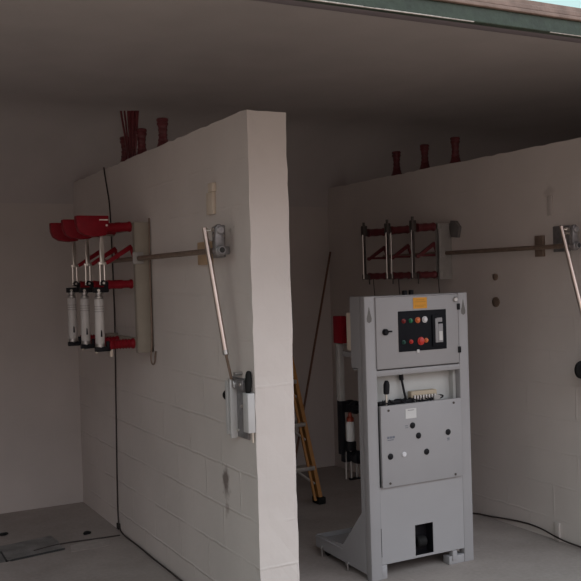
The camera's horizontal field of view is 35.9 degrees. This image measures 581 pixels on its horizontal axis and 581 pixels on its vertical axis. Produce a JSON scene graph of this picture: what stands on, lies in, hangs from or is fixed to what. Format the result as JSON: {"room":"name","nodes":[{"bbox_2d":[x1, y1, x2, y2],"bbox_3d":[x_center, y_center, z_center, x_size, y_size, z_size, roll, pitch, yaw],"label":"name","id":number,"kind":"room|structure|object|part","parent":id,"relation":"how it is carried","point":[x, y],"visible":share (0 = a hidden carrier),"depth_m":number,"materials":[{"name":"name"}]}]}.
{"room":"electrical room","nodes":[
{"label":"electrical room","id":0,"kind":"room"},
{"bbox_2d":[0,203,334,513],"bbox_3d":[-0.524,0.108,7.205,7.000,2.800,0.200,-2,1,-28],"label":"wall","id":1,"kind":"structure","parent":0,"point":[41,448],"depth_m":6.46,"materials":[{"name":"paint"}]},
{"bbox_2d":[73,110,299,580],"bbox_3d":[-0.769,0.375,5.273,0.196,2.339,2.986,-2,1,-28],"label":"wall","id":2,"kind":"structure","parent":0,"point":[207,504],"depth_m":4.48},
{"bbox_2d":[49,215,153,356],"bbox_3d":[-1.125,-0.024,5.276,0.408,0.787,0.720,-2,1,-28],"label":"switch","id":3,"kind":"object","parent":2,"relation":"attached to","point":[86,227],"visible":1,"depth_m":5.05,"materials":[{"name":"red metal"}]},
{"bbox_3d":[-1.332,-0.231,5.523,0.026,0.175,0.014,-2,1,-28],"label":"contact blade","id":4,"kind":"part","parent":3,"relation":"part of","materials":[{"name":"metal"}]},
{"bbox_3d":[-1.192,-0.231,5.258,0.026,0.175,0.014,-2,1,-28],"label":"contact blade","id":5,"kind":"part","parent":3,"relation":"part of","materials":[{"name":"metal"}]},
{"bbox_3d":[-1.245,-0.202,5.569,0.164,0.110,0.020,-2,1,-28],"label":"pull rod","id":6,"kind":"part","parent":3,"relation":"part of","materials":[{"name":"red plastic"}]},
{"bbox_3d":[-1.052,-0.231,4.993,0.026,0.175,0.014,-2,1,-28],"label":"contact blade","id":7,"kind":"part","parent":3,"relation":"part of","materials":[{"name":"metal"}]},
{"bbox_3d":[-1.105,-0.202,5.304,0.164,0.110,0.020,-2,1,-28],"label":"pull rod","id":8,"kind":"part","parent":3,"relation":"part of","materials":[{"name":"red plastic"}]},
{"bbox_3d":[-0.965,-0.203,5.039,0.164,0.110,0.020,-2,1,-28],"label":"pull rod","id":9,"kind":"part","parent":3,"relation":"part of","materials":[{"name":"red plastic"}]},
{"bbox_3d":[-0.983,0.287,5.363,0.096,0.040,0.688,-2,1,-28],"label":"cross rail","id":10,"kind":"part","parent":3,"relation":"part of","materials":[{"name":"red metal"}]},
{"bbox_2d":[120,136,128,161],"bbox_3d":[-1.055,-0.883,5.732,0.088,0.195,0.088,-2,1,-28],"label":"post insulator","id":11,"kind":"object","parent":2,"relation":"on","point":[122,141],"visible":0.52,"depth_m":5.71,"materials":[{"name":"red ceramic"}]},
{"bbox_2d":[120,110,138,158],"bbox_3d":[-1.005,-0.957,5.623,0.110,0.340,0.060,-2,1,-28],"label":"bundle","id":12,"kind":"object","parent":2,"relation":"on","point":[132,116],"visible":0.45,"depth_m":5.62,"materials":[{"name":"red plastic"}]},
{"bbox_2d":[136,128,146,154],"bbox_3d":[-0.903,-0.883,5.445,0.088,0.195,0.088,-2,1,-28],"label":"post insulator","id":13,"kind":"object","parent":2,"relation":"on","point":[141,134],"visible":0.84,"depth_m":5.42,"materials":[{"name":"red ceramic"}]},
{"bbox_2d":[103,167,181,580],"bbox_3d":[-0.692,0.372,4.896,0.025,2.343,2.104,-2,1,-28],"label":"cable","id":14,"kind":"object","parent":2,"relation":"attached to","point":[118,523],"visible":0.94,"depth_m":5.72,"materials":[{"name":"black rubber"}]},
{"bbox_2d":[148,218,156,364],"bbox_3d":[-0.781,0.006,5.031,0.025,0.828,0.053,-2,1,-28],"label":"earth wire","id":15,"kind":"object","parent":2,"relation":"attached to","point":[148,218],"visible":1,"depth_m":5.04,"materials":[{"name":"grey metal"}]},
{"bbox_2d":[156,117,167,146],"bbox_3d":[-0.728,-0.884,5.113,0.088,0.195,0.088,-2,1,-28],"label":"post insulator","id":16,"kind":"object","parent":2,"relation":"on","point":[162,123],"visible":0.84,"depth_m":5.09,"materials":[{"name":"red ceramic"}]},
{"bbox_2d":[137,224,229,260],"bbox_3d":[-0.553,-0.226,4.510,0.100,0.150,1.164,-2,1,-28],"label":"shaft","id":17,"kind":"object","parent":2,"relation":"attached to","point":[219,250],"visible":1,"depth_m":4.14,"materials":[{"name":"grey metal"}]},
{"bbox_3d":[-0.336,-0.228,4.194,0.012,0.150,0.130,-2,1,-28],"label":"bearing plate","id":18,"kind":"part","parent":17,"relation":"part of","materials":[{"name":"metal"}]},
{"bbox_2d":[197,241,212,264],"bbox_3d":[-0.412,-0.179,4.327,0.024,0.110,0.145,-2,1,-28],"label":"block","id":19,"kind":"object","parent":2,"relation":"attached to","point":[202,259],"visible":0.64,"depth_m":4.33,"materials":[{"name":"beige wood"}]},
{"bbox_2d":[206,192,215,214],"bbox_3d":[-0.377,-0.412,4.252,0.018,0.104,0.080,-2,1,-28],"label":"trunking","id":20,"kind":"object","parent":2,"relation":"attached to","point":[210,197],"visible":1,"depth_m":4.23,"materials":[{"name":"beige plastic"}]},
{"bbox_2d":[208,182,215,191],"bbox_3d":[-0.371,-0.486,4.233,0.020,0.042,0.060,-2,1,-28],"label":"cover","id":21,"kind":"object","parent":2,"relation":"attached to","point":[211,186],"visible":0.96,"depth_m":4.21,"materials":[{"name":"beige plastic"}]},
{"bbox_2d":[223,371,255,442],"bbox_3d":[-0.232,0.510,4.029,0.053,0.315,0.278,-2,1,-28],"label":"mechanism","id":22,"kind":"object","parent":2,"relation":"attached to","point":[240,402],"visible":0.98,"depth_m":4.02,"materials":[{"name":"metal"}]},
{"bbox_2d":[202,227,232,378],"bbox_3d":[-0.336,0.058,4.019,0.130,0.691,0.080,-1,1,16],"label":"rod","id":23,"kind":"object","parent":22,"relation":"attached to","point":[205,230],"visible":1,"depth_m":4.01,"materials":[{"name":"metal"}]},
{"bbox_3d":[-0.236,0.527,4.040,0.028,0.270,0.185,-2,1,-28],"label":"plate","id":24,"kind":"part","parent":22,"relation":"part of","materials":[{"name":"metal"}]},
{"bbox_2d":[0,0,580,206],"bbox_3d":[0.059,-1.029,5.809,7.200,0.720,3.214,-2,1,-28],"label":"ceiling","id":25,"kind":"structure","parent":0,"point":[353,91],"depth_m":5.62,"materials":[{"name":"paint"}]},
{"bbox_2d":[254,0,580,42],"bbox_3d":[1.620,-1.178,4.183,5.950,0.466,1.120,-2,1,-28],"label":"canopy","id":26,"kind":"object","parent":25,"relation":"attached to","point":[285,2],"depth_m":3.57,"materials":[{"name":"green metal"}]},
{"bbox_2d":[294,0,580,38],"bbox_3d":[1.895,-0.968,3.678,5.950,0.052,0.030,-2,1,-28],"label":"trim","id":27,"kind":"structure","parent":26,"relation":"attached to","point":[481,16],"depth_m":2.98,"materials":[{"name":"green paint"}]},
{"bbox_2d":[434,0,580,21],"bbox_3d":[1.897,-1.019,3.672,5.950,0.050,0.042,-2,1,-28],"label":"trim","id":28,"kind":"structure","parent":26,"relation":"attached to","point":[529,7],"depth_m":3.09,"materials":[{"name":"beige wood"}]},
{"bbox_2d":[0,466,580,580],"bbox_3d":[0.341,1.566,5.673,7.000,0.120,3.714,-2,1,-28],"label":"floor","id":29,"kind":"structure","parent":0,"point":[503,551],"depth_m":5.18,"materials":[{"name":"concrete"}]},
{"bbox_2d":[0,535,64,562],"bbox_3d":[-1.718,1.567,5.367,0.676,0.012,0.393,-2,1,-28],"label":"trench cover","id":30,"kind":"object","parent":29,"relation":"on","point":[24,549],"visible":1,"depth_m":5.41,"materials":[{"name":"grey metal"}]},
{"bbox_2d":[34,535,119,550],"bbox_3d":[-1.318,1.551,5.530,0.542,0.008,0.050,-2,1,-31],"label":"cable","id":31,"kind":"object","parent":29,"relation":"on","point":[114,535],"visible":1,"depth_m":5.55,"materials":[{"name":"black rubber"}]},
{"bbox_2d":[71,539,109,551],"bbox_3d":[-1.230,1.554,5.485,0.270,0.003,0.190,-2,1,-28],"label":"cement patch","id":32,"kind":"object","parent":29,"relation":"on","point":[95,543],"visible":1,"depth_m":5.47,"materials":[{"name":"grey concrete"}]},
{"bbox_2d":[292,354,325,504],"bbox_3d":[-0.293,0.606,6.558,0.660,1.810,0.970,-2,1,-28],"label":"stepladder","id":33,"kind":"object","parent":29,"relation":"on","point":[301,422],"visible":0.2,"depth_m":6.35,"materials":[{"name":"orange"}]},
{"bbox_2d":[296,252,330,458],"bbox_3d":[0.164,0.584,7.077,0.018,1.793,0.897,-1,1,26],"label":"wooden pole","id":34,"kind":"object","parent":29,"relation":"on","point":[329,257],"visible":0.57,"depth_m":7.14,"materials":[{"name":"brown wood"}]},
{"bbox_2d":[315,290,473,580],"bbox_3d":[0.563,0.752,5.056,0.693,1.512,0.619,-2,1,-28],"label":"cabinet","id":35,"kind":"object","parent":29,"relation":"on","point":[409,352],"visible":1,"depth_m":4.80,"materials":[{"name":"grey metal"}]},
{"bbox_3d":[0.567,1.429,5.109,0.661,0.067,0.524,-2,1,-28],"label":"plate","id":36,"kind":"part","parent":35,"relation":"part of","materials":[{"name":"grey metal"}]},
{"bbox_3d":[0.256,0.762,4.936,0.006,1.458,0.542,-2,1,-28],"label":"plate","id":37,"kind":"part","parent":35,"relation":"part of","materials":[{"name":"grey metal"}]},
{"bbox_2d":[341,400,360,479],"bbox_3d":[0.343,0.838,5.033,0.103,0.451,0.140,-2,1,-28],"label":"circuit breaker","id":38,"kind":"object","parent":35,"relation":"on","point":[349,453],"depth_m":5.00,"materials":[{"name":"black plastic"}]},
{"bbox_3d":[0.420,0.775,4.690,0.066,1.487,0.050,-2,1,-28],"label":"post","id":39,"kind":"part","parent":35,"relation":"part of","materials":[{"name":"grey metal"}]},
{"bbox_3d":[0.508,0.513,4.742,0.035,0.074,0.034,-2,1,-28],"label":"plug handle","id":40,"kind":"part","parent":35,"relation":"part of","materials":[{"name":"black plastic"}]},
{"bbox_3d":[0.664,0.794,4.880,0.661,0.768,0.008,-2,1,-28],"label":"panel","id":41,"kind":"part","parent":35,"relation":"part of","materials":[{"name":"metal"}]},
{"bbox_3d":[0.680,0.216,4.801,0.538,0.376,0.018,-2,1,-28],"label":"door","id":42,"kind":"part","parent":35,"relation":"part of","materials":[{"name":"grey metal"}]},
{"bbox_3d":[0.681,0.427,4.824,0.551,0.030,0.038,-2,1,-28],"label":"cross rail","id":43,"kind":"part","parent":35,"relation":"part of","materials":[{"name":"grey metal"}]},
{"bbox_3d":[0.704,0.811,4.807,0.527,0.429,0.020,-2,1,-28],"label":"plate","id":44,"kind":"part","parent":35,"relation":"part of","materials":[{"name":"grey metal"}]},
{"bbox_3d":[0.708,0.213,4.804,0.314,0.215,0.005,-2,1,-28],"label":"control panel","id":45,"kind":"part","parent":35,"relation":"part of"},
{"bbox_2d":[422,316,427,322],"bbox_3d":[0.721,0.155,4.801,0.034,0.034,0.014,-2,1,-28],"label":"lamp","id":46,"kind":"object","parent":35,"relation":"attached to","point":[424,318],"depth_m":4.80,"materials":[{"name":"white plastic"}]},
{"bbox_3d":[0.958,0.754,4.974,0.064,1.487,0.050,-2,1,-28],"label":"post","id":47,"kind":"part","parent":35,"relation":"part of","materials":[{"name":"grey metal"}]},
{"bbox_2d":[473,513,580,547],"bbox_3d":[1.243,1.460,5.244,0.629,0.048,1.311,-2,1,-28],"label":"cable","id":48,"kind":"object","parent":29,"relation":"on","point":[473,513],"visible":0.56,"depth_m":5.49,"materials":[{"name":"black rubber"}]},
{"bbox_2d":[554,522,560,541],"bbox_3d":[1.574,1.421,5.282,0.017,0.110,0.040,-2,1,-28],"label":"stub","id":49,"kind":"object","parent":29,"relation":"on","point":[557,526],"visible":1,"depth_m":5.27,"materials":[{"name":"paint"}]},
{"bbox_2d":[328,138,580,547],"bbox_3d":[1.125,0.304,6.274,0.195,2.339,2.986,-2,1,-28],"label":"wall","id":50,"kind":"structure","parent":0,"point":[524,351],"depth_m":5.64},
{"bbox_2d":[391,151,401,175],"bbox_3d":[0.803,-0.954,6.783,0.088,0.195,0.088,-2,1,-28],"label":"post insulator","id":51,"kind":"object","parent":50,"relation":"on","point":[396,155],"visible":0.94,"depth_m":6.76,"materials":[{"name":"red ceramic"}]},
{"bbox_2d":[361,216,461,283],"bbox_3d":[0.822,-0.273,6.264,0.317,0.450,0.794,-2,1,-28],"label":"switch","id":52,"kind":"object","parent":50,"relation":"attached to","point":[444,232],"visible":0.99,"depth_m":6.07,"materials":[{"name":"grey paint"}]},
{"bbox_3d":[0.527,-0.242,6.492,0.008,0.320,0.008,-2,1,-28],"label":"arcing rod","id":53,"kind":"part","parent":52,"relation":"part of","materials":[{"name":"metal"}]},
{"bbox_3d":[0.539,-0.271,6.513,0.012,0.345,0.020,-2,1,-28],"label":"contact blade","id":54,"kind":"part","parent":52,"relation":"part of","materials":[{"name":"metal"}]},
{"bbox_3d":[0.630,-0.273,6.560,0.164,0.110,0.020,-2,1,-28],"label":"pull rod","id":55,"kind":"part","parent":52,"relation":"part of","materials":[{"name":"red plastic"}]},
{"bbox_3d":[0.679,-0.271,6.247,0.012,0.345,0.020,-2,1,-28],"label":"contact blade","id":56,"kind":"part","parent":52,"relation":"part of","materials":[{"name":"metal"}]},
{"bbox_3d":[0.685,-0.243,6.237,0.048,0.320,0.008,-2,1,-28],"label":"arcing rod","id":57,"kind":"part","parent":52,"relation":"part of","materials":[{"name":"metal"}]},
{"bbox_3d":[0.770,-0.273,6.295,0.164,0.110,0.020,-2,1,-28],"label":"pull rod","id":58,"kind":"part","parent":52,"relation":"part of","materials":[{"name":"red plastic"}]},
{"bbox_3d":[0.807,-0.243,5.962,0.008,0.320,0.008,-2,1,-28],"label":"arcing rod","id":59,"kind":"part","parent":52,"relation":"part of","materials":[{"name":"metal"}]},
{"bbox_3d":[0.820,-0.271,5.982,0.012,0.345,0.020,-2,1,-28],"label":"contact blade","id":60,"kind":"part","parent":52,"relation":"part of","materials":[{"name":"metal"}]},
{"bbox_3d":[0.882,-0.433,6.350,0.118,0.040,0.688,-2,1,-28],"label":"cross rail","id":61,"kind":"part","parent":52,"relation":"part of","materials":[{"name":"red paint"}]},
{"bbox_3d":[0.910,-0.273,6.030,0.164,0.110,0.020,-2,1,-28],"label":"pull rod","id":62,"kind":"part","parent":52,"relation":"part of","materials":[{"name":"red plastic"}]},
{"bbox_3d":[0.892,-0.109,6.355,0.118,0.040,0.688,-2,1,-28],"label":"cross rail","id":63,"kind":"part","parent":52,"relation":"part of","materials":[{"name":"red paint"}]},
{"bbox_3d":[1.108,-0.413,6.025,0.025,0.119,0.104,-2,1,-28],"label":"interlock plate","id":64,"kind":"part","parent":52,"relation":"part of","materials":[{"name":"grey metal"}]},
{"bbox_2d":[419,144,429,169],"bbox_3d":[0.969,-0.954,6.469,0.088,0.195,0.088,-2,1,-28],"label":"post insulator","id":65,"kind":"object","parent":50,"relation":"on","point":[424,148],"visible":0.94,"depth_m":6.45,"materials":[{"name":"red ceramic"}]},
{"bbox_2d":[449,137,460,163],"bbox_3d":[1.133,-0.954,6.159,0.088,0.195,0.088,-2,1,-28],"label":"post insulator","id":66,"kind":"object","parent":50,"relation":"on","point":[455,157],"visible":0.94,"depth_m":6.13,"materials":[{"name":"red ceramic"}]},
{"bbox_2d":[492,297,499,306],"bbox_3d":[1.304,0.073,5.701,0.014,0.064,0.064,-2,1,-28],"label":"plug","id":67,"kind":"object","parent":50,"relation":"attached to","point":[495,301],"visible":1,"depth_m":5.69,"materials":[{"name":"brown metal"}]},
{"bbox_2d":[445,224,580,254],"bbox_3d":[1.346,-0.297,5.503,0.100,0.150,1.184,-2,1,-28],"label":"shaft","id":68,"kind":"object","parent":50,"relation":"attached to","point":[571,233],"visible":0.98,"depth_m":5.20,"materials":[{"name":"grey metal"}]},
{"bbox_3d":[1.567,-0.299,5.178,0.012,0.150,0.130,-2,1,-28],"label":"bearing plate","id":69,"kind":"part","parent":68,"relation":"part of","materials":[{"name":"metal"}]},
{"bbox_2d":[534,235,544,256],"bbox_3d":[1.483,-0.264,5.332,0.020,0.125,0.070,-2,1,-28],"label":"block","id":70,"kind":"object","parent":50,"relation":"attached to","point":[539,240],"visible":0.89,"depth_m":5.32,"materials":[{"name":"brown wood"}]},
{"bbox_2d":[547,196,552,215],"bbox_3d":[1.522,-0.496,5.255,0.008,0.115,0.043,-2,1,-28],"label":"trunking","id":71,"kind":"object","parent":50,"relation":"attached to","point":[549,198],"visible":1,"depth_m":5.25,"materials":[{"name":"paint"}]},
{"bbox_2d":[574,361,580,378],"bbox_3d":[1.678,0.440,4.917,0.110,0.315,0.244,-2,1,-28],"label":"mechanism","id":72,"kind":"object","parent":50,"relation":"attached to","point":[577,369],"visible":1,"depth_m":4.98,"materials":[{"name":"metal"}]},
{"bbox_2d":[559,226,580,314],"bbox_3d":[1.582,-0.017,4.982,0.172,0.696,0.059,-1,1,34],"label":"rod","id":73,"kind":"object","parent":72,"relation":"attached to","point":[564,240],"visible":1,"depth_m":4.99,"materials":[{"name":"metal"}]}
]}

